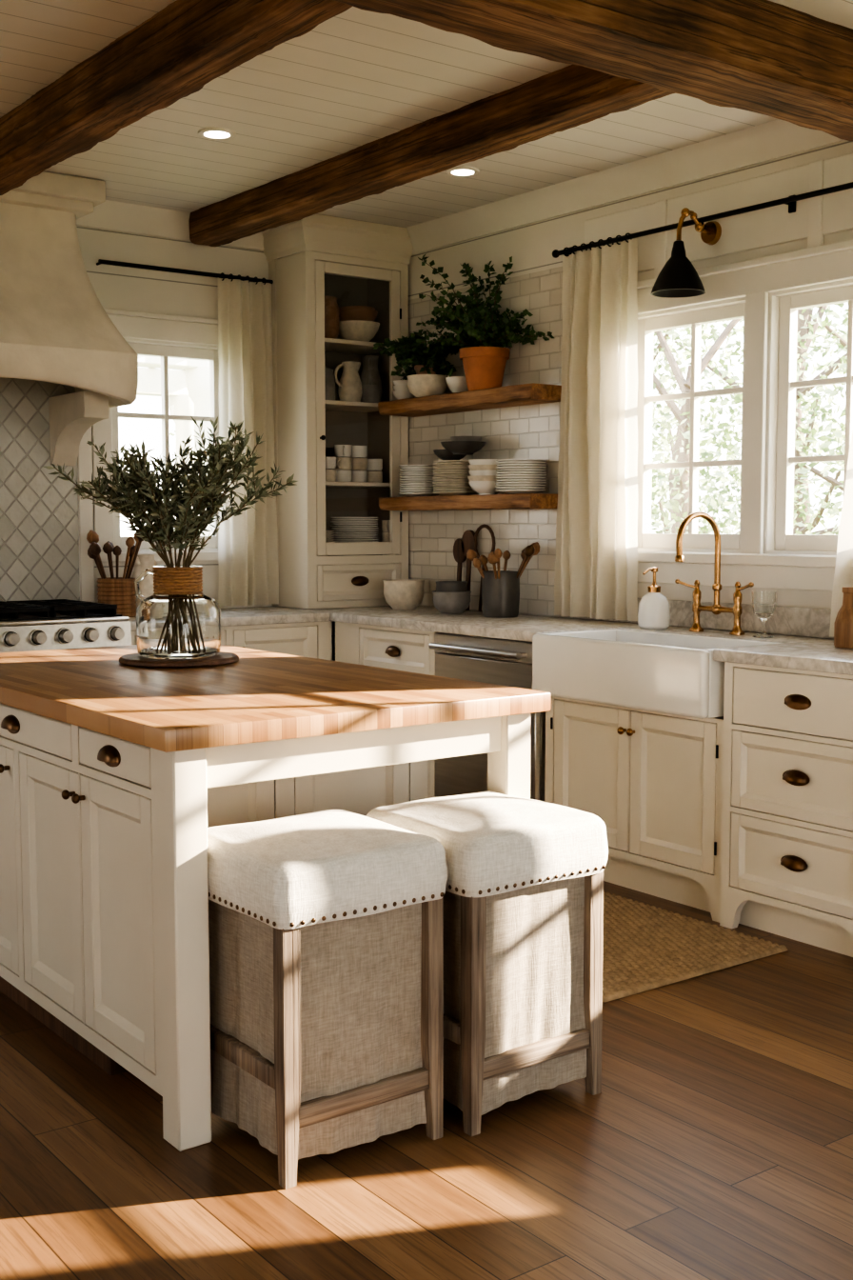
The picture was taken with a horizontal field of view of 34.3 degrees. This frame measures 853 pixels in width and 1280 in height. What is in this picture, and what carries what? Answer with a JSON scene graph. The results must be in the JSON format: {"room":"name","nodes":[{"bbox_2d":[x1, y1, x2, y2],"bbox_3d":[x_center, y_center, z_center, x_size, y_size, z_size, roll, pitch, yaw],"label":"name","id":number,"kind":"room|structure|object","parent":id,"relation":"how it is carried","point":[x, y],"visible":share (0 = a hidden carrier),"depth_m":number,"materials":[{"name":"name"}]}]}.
{"room":"kitchen","nodes":[
{"label":"kitchen","id":0,"kind":"room"},
{"bbox_2d":[76,225,335,660],"bbox_3d":[-3.082,-0.492,5.258,6.880,2.780,0.150,-4,6,-37],"label":"wall","id":1,"kind":"structure","parent":0,"point":[115,287],"depth_m":6.46,"materials":[{"name":"paint"}]},
{"bbox_2d":[0,377,95,602],"bbox_3d":[-2.072,-0.720,5.882,1.365,1.269,0.029,-4,6,-37],"label":"backsplash","id":2,"kind":"structure","parent":1,"relation":"attached to","point":[45,528],"depth_m":6.15,"materials":[{"name":"tile"}]},
{"bbox_2d":[48,390,109,465],"bbox_3d":[-1.518,-0.918,6.038,0.110,0.300,0.392,-4,6,-37],"label":"corbel","id":3,"kind":"object","parent":2,"relation":"attached to","point":[71,415],"visible":0.98,"depth_m":6.04,"materials":[{"name":"paint"}]},
{"bbox_2d":[0,171,138,407],"bbox_3d":[-1.823,-1.450,5.657,1.164,0.933,0.565,-4,6,-37],"label":"range hood","id":4,"kind":"object","parent":1,"relation":"attached to","point":[54,327],"visible":0.99,"depth_m":5.69,"materials":[{"name":"beige paint"}]},
{"bbox_2d":[91,308,218,562],"bbox_3d":[-1.187,-0.946,6.514,0.840,1.145,0.050,-4,6,-37],"label":"trim","id":5,"kind":"structure","parent":1,"relation":"attached to","point":[136,325],"depth_m":6.37,"materials":[{"name":"paint"}]},
{"bbox_2d":[111,338,219,552],"bbox_3d":[-1.247,-0.915,6.597,0.638,0.998,0.146,-4,6,-37],"label":"window","id":6,"kind":"structure","parent":1,"relation":"in","point":[164,350],"depth_m":6.57,"materials":[{"name":"paint"}]},
{"bbox_2d":[96,259,273,284],"bbox_3d":[-1.123,-1.715,6.472,0.890,0.040,0.088,-4,6,-37],"label":"curtain rod","id":7,"kind":"object","parent":1,"relation":"attached to","point":[107,262],"depth_m":6.43,"materials":[{"name":"black metal"}]},
{"bbox_2d":[218,277,279,606],"bbox_3d":[-0.870,-0.945,6.682,0.331,1.555,0.091,-4,6,-37],"label":"curtain","id":8,"kind":"object","parent":7,"relation":"hanging from","point":[248,542],"visible":0.86,"depth_m":6.68,"materials":[{"name":"beige fabric"}]},
{"bbox_2d":[0,880,852,1279],"bbox_3d":[-0.464,1.226,2.010,7.030,0.100,8.700,-4,6,-37],"label":"floor","id":9,"kind":"structure","parent":0,"point":[716,1143],"depth_m":2.87,"materials":[{"name":"brown wood"}]},
{"bbox_2d":[0,599,131,652],"bbox_3d":[-1.775,0.358,5.761,0.920,1.003,0.684,-4,6,-37],"label":"gas range","id":10,"kind":"object","parent":9,"relation":"on","point":[56,624],"visible":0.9,"depth_m":5.64,"materials":[{"name":"metal"}]},
{"bbox_2d":[131,620,332,660],"bbox_3d":[-1.017,0.362,6.396,1.030,0.888,0.608,-4,6,-37],"label":"base cabinet","id":11,"kind":"object","parent":9,"relation":"on","point":[309,639],"visible":0.16,"depth_m":6.31,"materials":[{"name":"beige paint"}]},
{"bbox_2d":[128,606,330,631],"bbox_3d":[-1.031,-0.102,6.349,1.009,0.040,0.607,-4,6,-37],"label":"countertop","id":12,"kind":"structure","parent":11,"relation":"on","point":[251,615],"depth_m":6.29,"materials":[{"name":"stone"}]},
{"bbox_2d":[86,530,144,617],"bbox_3d":[-1.363,-0.303,6.115,0.258,0.398,0.249,-1,5,-17],"label":"utensil crock","id":13,"kind":"object","parent":12,"relation":"on","point":[120,591],"visible":0.77,"depth_m":6.05,"materials":[{"name":"brown wicker"}]},
{"bbox_2d":[0,644,550,1151],"bbox_3d":[-0.674,0.552,3.938,1.060,0.920,1.880,-4,6,-37],"label":"kitchen island","id":14,"kind":"object","parent":9,"relation":"on","point":[114,776],"visible":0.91,"depth_m":3.30,"materials":[{"name":"paint"}]},
{"bbox_2d":[119,651,239,667],"bbox_3d":[-0.751,0.058,4.201,0.360,0.020,0.360,-4,6,-37],"label":"round wooden board","id":15,"kind":"object","parent":14,"relation":"on","point":[222,658],"visible":0.66,"depth_m":4.07,"materials":[{"name":"brown wood"}]},
{"bbox_2d":[207,809,447,1189],"bbox_3d":[-0.244,0.743,3.045,0.434,0.690,0.434,-4,6,-37],"label":"counter stool","id":16,"kind":"object","parent":9,"relation":"on","point":[326,928],"visible":0.92,"depth_m":2.90,"materials":[{"name":"beige fabric"}]},
{"bbox_2d":[335,621,437,798],"bbox_3d":[0.041,0.367,6.343,0.658,0.888,0.770,-4,6,-37],"label":"base cabinet","id":17,"kind":"object","parent":9,"relation":"on","point":[405,650],"visible":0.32,"depth_m":6.10,"materials":[{"name":"beige paint"}]},
{"bbox_2d":[365,790,608,1136],"bbox_3d":[0.135,0.723,3.286,0.427,0.690,0.439,-4,6,-37],"label":"counter stool","id":18,"kind":"object","parent":9,"relation":"on","point":[524,895],"visible":0.75,"depth_m":3.13,"materials":[{"name":"beige fabric"}]},
{"bbox_2d":[428,632,545,801],"bbox_3d":[0.438,0.418,5.742,0.653,0.885,0.650,-4,6,-37],"label":"dishwasher","id":19,"kind":"object","parent":9,"relation":"on","point":[504,662],"visible":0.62,"depth_m":5.57,"materials":[{"name":"metal"}]},
{"bbox_2d":[544,696,723,922],"bbox_3d":[0.956,0.566,5.151,0.633,0.690,0.905,-4,6,-37],"label":"base cabinet","id":20,"kind":"object","parent":9,"relation":"on","point":[654,779],"visible":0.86,"depth_m":4.93,"materials":[{"name":"beige paint"}]},
{"bbox_2d":[602,890,788,1002],"bbox_3d":[0.364,0.938,4.722,0.808,0.016,1.520,-4,6,-37],"label":"jute rug","id":21,"kind":"object","parent":9,"relation":"on","point":[647,947],"visible":0.33,"depth_m":4.34,"materials":[{"name":"beige wicker"}]},
{"bbox_2d":[720,661,852,957],"bbox_3d":[1.402,0.519,4.532,0.652,0.888,0.600,-4,6,-37],"label":"base cabinet","id":22,"kind":"object","parent":9,"relation":"on","point":[787,857],"visible":1,"depth_m":4.39,"materials":[{"name":"beige paint"}]},
{"bbox_3d":[1.767,0.560,4.045,0.652,0.888,0.600,-4,6,-37],"label":"cabinet","id":23,"kind":"object","parent":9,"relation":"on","visible":0},
{"bbox_2d":[270,605,852,675],"bbox_3d":[0.702,-0.024,5.426,0.657,0.040,4.167,-4,6,-37],"label":"countertop","id":24,"kind":"structure","parent":23,"relation":"on","point":[796,652],"depth_m":5.46,"materials":[{"name":"stone"}]},
{"bbox_2d":[262,213,413,609],"bbox_3d":[-0.438,-1.090,6.829,0.660,1.846,0.415,-4,6,-37],"label":"hutch","id":25,"kind":"object","parent":24,"relation":"on","point":[354,262],"visible":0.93,"depth_m":6.74,"materials":[{"name":"beige paint"}]},
{"bbox_2d":[317,530,335,556],"bbox_3d":[-0.534,-0.477,6.825,0.161,0.127,0.160,-4,6,-37],"label":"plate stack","id":26,"kind":"object","parent":25,"relation":"in","point":[329,537],"visible":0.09,"depth_m":6.78,"materials":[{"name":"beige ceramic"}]},
{"bbox_2d":[324,365,335,399],"bbox_3d":[-0.502,-1.256,6.758,0.112,0.180,0.112,-4,6,-37],"label":"canister","id":27,"kind":"object","parent":25,"relation":"in","point":[330,377],"visible":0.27,"depth_m":6.72,"materials":[{"name":"grey ceramic"}]},
{"bbox_2d":[324,295,339,339],"bbox_3d":[-0.514,-1.564,6.748,0.180,0.205,0.180,-4,6,-37],"label":"jar","id":28,"kind":"object","parent":25,"relation":"in","point":[331,309],"visible":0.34,"depth_m":6.68,"materials":[{"name":"brown ceramic"}]},
{"bbox_2d":[334,360,362,401],"bbox_3d":[-0.387,-1.276,6.849,0.138,0.205,0.120,0,5,0],"label":"pitcher","id":29,"kind":"object","parent":25,"relation":"in","point":[350,384],"visible":0.91,"depth_m":6.81,"materials":[{"name":"beige ceramic"}]},
{"bbox_2d":[325,444,382,482],"bbox_3d":[-0.384,-0.877,6.896,0.130,0.182,0.445,5,7,43],"label":"mugs","id":30,"kind":"object","parent":25,"relation":"in","point":[358,463],"visible":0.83,"depth_m":6.88,"materials":[{"name":"beige ceramic"}]},
{"bbox_2d":[330,517,379,555],"bbox_3d":[-0.361,-0.521,6.949,0.246,0.193,0.245,-4,6,-37],"label":"plate stack","id":31,"kind":"object","parent":25,"relation":"in","point":[348,529],"visible":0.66,"depth_m":6.86,"materials":[{"name":"white ceramic"}]},
{"bbox_2d":[339,305,379,341],"bbox_3d":[-0.345,-1.559,6.874,0.230,0.174,0.229,-4,6,-37],"label":"bowls","id":32,"kind":"object","parent":25,"relation":"in","point":[357,323],"visible":0.8,"depth_m":6.79,"materials":[{"name":"beige ceramic"}]},
{"bbox_2d":[360,355,382,402],"bbox_3d":[-0.276,-1.303,6.936,0.120,0.245,0.138,-4,6,-37],"label":"vase","id":33,"kind":"object","parent":25,"relation":"in","point":[370,377],"visible":0.82,"depth_m":6.90,"materials":[{"name":"grey ceramic"}]},
{"bbox_2d":[381,520,395,555],"bbox_3d":[-0.191,-0.515,6.970,0.082,0.178,0.079,-4,6,-37],"label":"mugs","id":34,"kind":"object","parent":25,"relation":"in","point":[385,523],"visible":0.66,"depth_m":6.95,"materials":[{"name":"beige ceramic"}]},
{"bbox_2d":[382,579,424,609],"bbox_3d":[-0.108,-0.218,6.651,0.202,0.140,0.202,-4,6,-37],"label":"mixing bowl","id":35,"kind":"object","parent":24,"relation":"on","point":[399,593],"visible":1,"depth_m":6.58,"materials":[{"name":"beige ceramic"}]},
{"bbox_2d":[432,580,471,613],"bbox_3d":[0.115,-0.197,6.370,0.181,0.144,0.180,-4,6,-37],"label":"bowls","id":36,"kind":"object","parent":24,"relation":"on","point":[449,596],"visible":1,"depth_m":6.30,"materials":[{"name":"grey ceramic"}]},
{"bbox_2d":[453,524,496,611],"bbox_3d":[0.216,-0.341,6.513,0.043,0.407,0.303,-4,6,-37],"label":"wooden paddle","id":37,"kind":"object","parent":24,"relation":"on","point":[469,541],"visible":0.74,"depth_m":6.54,"materials":[{"name":"brown wood"}]},
{"bbox_2d":[466,541,539,618],"bbox_3d":[0.347,-0.268,6.112,0.292,0.329,0.298,-4,6,-37],"label":"utensil crock","id":38,"kind":"object","parent":24,"relation":"on","point":[500,589],"visible":1,"depth_m":6.05,"materials":[{"name":"dark grey stoneware ceramic"},{"name":"wood"}]},
{"bbox_2d":[638,566,670,629],"bbox_3d":[0.891,-0.166,5.413,0.126,0.242,0.126,-4,6,-37],"label":"soap dispenser","id":39,"kind":"object","parent":24,"relation":"on","point":[653,612],"visible":1,"depth_m":5.37,"materials":[{"name":"white ceramic"}]},
{"bbox_2d":[532,628,783,719],"bbox_3d":[0.833,0.108,5.029,0.450,0.229,0.864,-4,6,-37],"label":"farmhouse sink","id":40,"kind":"object","parent":24,"relation":"in","point":[671,673],"visible":0.78,"depth_m":4.88,"materials":[{"name":"white ceramic"}]},
{"bbox_2d":[675,511,754,635],"bbox_3d":[1.065,-0.253,5.182,0.284,0.455,0.285,0,5,6],"label":"bridge faucet","id":41,"kind":"object","parent":24,"relation":"on","point":[716,609],"visible":1,"depth_m":5.17,"materials":[{"name":"gold metal"}]},
{"bbox_2d":[752,591,777,638],"bbox_3d":[1.222,-0.093,5.009,0.088,0.165,0.088,-4,6,-37],"label":"glass goblet","id":42,"kind":"object","parent":24,"relation":"on","point":[764,603],"visible":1,"depth_m":4.98,"materials":[{"name":"clear glass"}]},
{"bbox_2d":[834,586,852,648],"bbox_3d":[1.400,-0.076,4.587,0.088,0.202,0.088,-4,6,-37],"label":"bottle","id":43,"kind":"object","parent":24,"relation":"on","point":[844,622],"visible":1,"depth_m":4.56,"materials":[{"name":"brown wood"}]},
{"bbox_2d":[0,0,852,227],"bbox_3d":[-0.464,-1.654,1.768,7.030,0.120,8.700,-4,6,-37],"label":"ceiling","id":44,"kind":"structure","parent":0,"point":[359,77],"depth_m":4.86,"materials":[{"name":"paint"}]},
{"bbox_2d":[0,0,352,195],"bbox_3d":[-1.131,-1.745,4.560,0.191,0.165,3.110,-4,6,-37],"label":"ceiling beam","id":45,"kind":"structure","parent":44,"relation":"attached to","point":[170,56],"depth_m":4.07,"materials":[{"name":"brown wood"}]},
{"bbox_2d":[198,127,236,139],"bbox_3d":[-0.775,-1.870,5.111,0.140,0.008,0.140,-4,6,-37],"label":"recessed light","id":46,"kind":"object","parent":44,"relation":"in","point":[218,133],"visible":1,"depth_m":5.10,"materials":[{"name":"paint"}]},
{"bbox_2d":[188,64,675,246],"bbox_3d":[-0.128,-1.817,5.269,0.171,0.140,3.050,-4,6,-37],"label":"ceiling beam","id":47,"kind":"structure","parent":44,"relation":"attached to","point":[570,96],"depth_m":4.98,"materials":[{"name":"brown wood"}]},
{"bbox_2d":[445,166,479,176],"bbox_3d":[0.148,-1.916,5.661,0.140,0.008,0.140,-4,6,-37],"label":"recessed light","id":48,"kind":"object","parent":44,"relation":"in","point":[456,170],"visible":0.99,"depth_m":5.65,"materials":[{"name":"paint"}]},
{"bbox_2d":[333,0,852,140],"bbox_3d":[-1.032,-1.552,2.522,6.710,0.210,0.281,-4,6,-37],"label":"ceiling beam","id":49,"kind":"structure","parent":44,"relation":"attached to","point":[766,57],"depth_m":3.72,"materials":[{"name":"brown wood"}]},
{"bbox_2d":[408,140,852,618],"bbox_3d":[2.292,-0.381,3.940,0.150,2.780,8.700,-4,6,-37],"label":"wall","id":50,"kind":"structure","parent":0,"point":[530,247],"depth_m":5.88,"materials":[{"name":"paint"}]},
{"bbox_2d":[76,119,846,254],"bbox_3d":[-0.464,-1.539,1.777,6.730,0.110,8.400,-4,6,-37],"label":"trim","id":51,"kind":"structure","parent":50,"relation":"attached to","point":[778,138],"depth_m":5.82,"materials":[{"name":"paint"}]},
{"bbox_2d":[379,493,558,510],"bbox_3d":[0.187,-0.636,6.418,0.218,0.067,1.130,-4,6,-37],"label":"floating shelf","id":52,"kind":"object","parent":50,"relation":"attached to","point":[513,501],"visible":0.99,"depth_m":6.23,"materials":[{"name":"brown wood"}]},
{"bbox_2d":[399,464,439,496],"bbox_3d":[-0.026,-0.767,6.679,0.216,0.149,0.215,-4,6,-37],"label":"plate stack","id":53,"kind":"object","parent":52,"relation":"on","point":[417,480],"visible":0.86,"depth_m":6.59,"materials":[{"name":"white ceramic"}]},
{"bbox_2d":[432,460,477,495],"bbox_3d":[0.141,-0.754,6.455,0.229,0.160,0.229,-4,6,-37],"label":"plate stack","id":54,"kind":"object","parent":52,"relation":"on","point":[450,478],"visible":0.78,"depth_m":6.37,"materials":[{"name":"beige ceramic"}]},
{"bbox_2d":[433,436,485,459],"bbox_3d":[0.148,-0.887,6.418,0.210,0.107,0.280,-4,6,-37],"label":"bowls","id":55,"kind":"object","parent":54,"relation":"on","point":[458,448],"visible":0.94,"depth_m":6.34,"materials":[{"name":"grey ceramic"}]},
{"bbox_2d":[467,459,499,494],"bbox_3d":[0.278,-0.735,6.256,0.185,0.156,0.184,-4,6,-37],"label":"bowls","id":56,"kind":"object","parent":52,"relation":"on","point":[483,473],"visible":0.76,"depth_m":6.18,"materials":[{"name":"ceramic"}]},
{"bbox_2d":[495,459,547,494],"bbox_3d":[0.417,-0.718,6.088,0.229,0.149,0.230,-4,6,-37],"label":"plate stack","id":57,"kind":"object","parent":52,"relation":"on","point":[515,475],"visible":0.98,"depth_m":6.00,"materials":[{"name":"white ceramic"}]},
{"bbox_2d":[378,382,561,417],"bbox_3d":[0.187,-1.099,6.379,0.218,0.067,1.130,-4,6,-37],"label":"floating shelf","id":58,"kind":"object","parent":50,"relation":"attached to","point":[532,393],"visible":1,"depth_m":6.22,"materials":[{"name":"brown wood"}]},
{"bbox_2d":[392,380,414,399],"bbox_3d":[-0.105,-1.211,6.732,0.122,0.095,0.125,-4,6,-37],"label":"cup","id":59,"kind":"object","parent":58,"relation":"on","point":[401,389],"depth_m":6.69,"materials":[{"name":"white ceramic"}]},
{"bbox_2d":[406,374,447,397],"bbox_3d":[0.004,-1.198,6.553,0.196,0.100,0.195,-4,6,-37],"label":"bowl","id":60,"kind":"object","parent":58,"relation":"on","point":[418,385],"visible":0.81,"depth_m":6.48,"materials":[{"name":"beige ceramic"}]},
{"bbox_2d":[373,332,463,379],"bbox_3d":[-0.068,-1.337,6.555,0.377,0.238,0.554,-4,6,-37],"label":"ivy","id":61,"kind":"object","parent":60,"relation":"on","point":[426,360],"visible":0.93,"depth_m":6.47,"materials":[{"name":"plant"}]},
{"bbox_2d":[445,376,467,393],"bbox_3d":[0.158,-1.178,6.432,0.140,0.080,0.139,-4,6,-37],"label":"bowl","id":62,"kind":"object","parent":58,"relation":"on","point":[456,384],"visible":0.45,"depth_m":6.38,"materials":[{"name":"ceramic"}]},
{"bbox_2d":[411,253,554,390],"bbox_3d":[0.199,-1.424,6.133,0.461,0.620,0.723,-3,5,-28],"label":"potted plant","id":63,"kind":"object","parent":58,"relation":"on","point":[484,355],"visible":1,"depth_m":6.15,"materials":[{"name":"plant"}]},
{"bbox_2d":[408,266,573,618],"bbox_3d":[0.181,-0.906,6.596,0.011,1.519,1.558,-4,6,-37],"label":"tile backsplash","id":64,"kind":"structure","parent":50,"relation":"attached to","point":[529,431],"depth_m":6.32,"materials":[{"name":"white tile"}]},
{"bbox_2d":[650,207,721,298],"bbox_3d":[0.981,-1.466,5.221,0.289,0.319,0.204,-4,6,-37],"label":"wall sconce","id":65,"kind":"object","parent":50,"relation":"attached to","point":[678,278],"visible":1,"depth_m":5.18,"materials":[{"name":"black metal"}]},
{"bbox_2d":[637,296,745,553],"bbox_3d":[1.078,-0.836,5.534,0.146,0.978,0.658,-4,6,-37],"label":"window","id":66,"kind":"structure","parent":50,"relation":"in","point":[694,316],"depth_m":5.55,"materials":[{"name":"paint"}]},
{"bbox_2d":[552,181,852,258],"bbox_3d":[1.853,-1.508,4.216,0.088,0.060,4.317,-4,6,-37],"label":"curtain rod","id":67,"kind":"object","parent":50,"relation":"attached to","point":[791,200],"visible":0.99,"depth_m":5.20,"materials":[{"name":"black metal"}]},
{"bbox_2d":[554,239,638,620],"bbox_3d":[0.708,-0.856,5.768,0.096,1.530,0.502,-4,6,-37],"label":"curtain","id":68,"kind":"object","parent":67,"relation":"hanging from","point":[597,509],"visible":1,"depth_m":5.74,"materials":[{"name":"beige fabric"}]},
{"bbox_2d":[829,429,852,637],"bbox_3d":[1.639,-0.751,4.517,0.084,1.530,0.717,-4,6,-37],"label":"curtain","id":69,"kind":"object","parent":67,"relation":"hanging from","point":[844,571],"visible":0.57,"depth_m":4.81,"materials":[{"name":"beige fabric"}]},
{"bbox_2d":[573,598,834,639],"bbox_3d":[1.424,-0.061,4.988,0.020,0.104,2.610,-4,6,-37],"label":"backsplash","id":70,"kind":"structure","parent":50,"relation":"attached to","point":[810,622],"depth_m":5.21,"materials":[{"name":"stone"}]},
{"bbox_2d":[584,153,852,278],"bbox_3d":[1.984,-0.792,4.176,0.022,1.680,4.400,-4,6,-37],"label":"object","id":71,"kind":"structure","parent":50,"relation":"attached to","point":[816,217],"depth_m":5.16,"materials":[{"name":"paint"}]},
{"bbox_2d":[613,240,852,591],"bbox_3d":[1.215,-0.803,5.176,0.060,1.215,1.640,-4,6,-37],"label":"trim","id":72,"kind":"structure","parent":50,"relation":"attached to","point":[753,279],"depth_m":5.17,"materials":[{"name":"paint"}]},
{"bbox_2d":[763,278,852,555],"bbox_3d":[1.520,-0.786,4.943,0.146,0.978,0.658,-4,6,-37],"label":"window","id":73,"kind":"structure","parent":50,"relation":"in","point":[779,538],"depth_m":5.13,"materials":[{"name":"paint"}]},
{"label":"outside","id":74,"kind":"structure","parent":0,"visible":0},
{"bbox_3d":[2.029,0.573,14.093,100.000,0.020,100.000,-4,6,-37],"label":"lawn","id":75,"kind":"structure","parent":74,"visible":0},
{"bbox_2d":[651,318,812,534],"bbox_3d":[2.136,-2.648,17.034,4.572,5.906,4.449,-4,6,-37],"label":"tree","id":76,"kind":"object","parent":75,"relation":"on","point":[669,332],"visible":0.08,"depth_m":16.47,"materials":[{"name":"green plant"}]},
{"bbox_2d":[651,301,848,534],"bbox_3d":[2.691,-1.891,13.332,3.937,5.018,3.594,-4,6,-37],"label":"tree","id":77,"kind":"object","parent":75,"relation":"on","point":[678,485],"visible":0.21,"depth_m":13.30,"materials":[{"name":"green plant"}]},
{"bbox_2d":[651,302,848,534],"bbox_3d":[6.235,-4.206,23.135,6.655,7.990,6.621,-4,6,-37],"label":"tree","id":78,"kind":"object","parent":75,"relation":"on","point":[804,354],"visible":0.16,"depth_m":22.90,"materials":[{"name":"green plant"}]},
{"bbox_2d":[700,314,848,516],"bbox_3d":[6.533,-3.541,18.702,4.921,7.407,4.919,4,6,41],"label":"tree","id":79,"kind":"object","parent":75,"relation":"on","point":[805,470],"visible":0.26,"depth_m":18.73,"materials":[{"name":"green plant"}]},
{"bbox_2d":[740,307,848,534],"bbox_3d":[4.929,-2.291,13.959,3.378,5.709,5.559,2,5,18],"label":"tree","id":80,"kind":"object","parent":75,"relation":"on","point":[843,340],"visible":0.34,"depth_m":13.81,"materials":[{"name":"green plant"}]}
]}

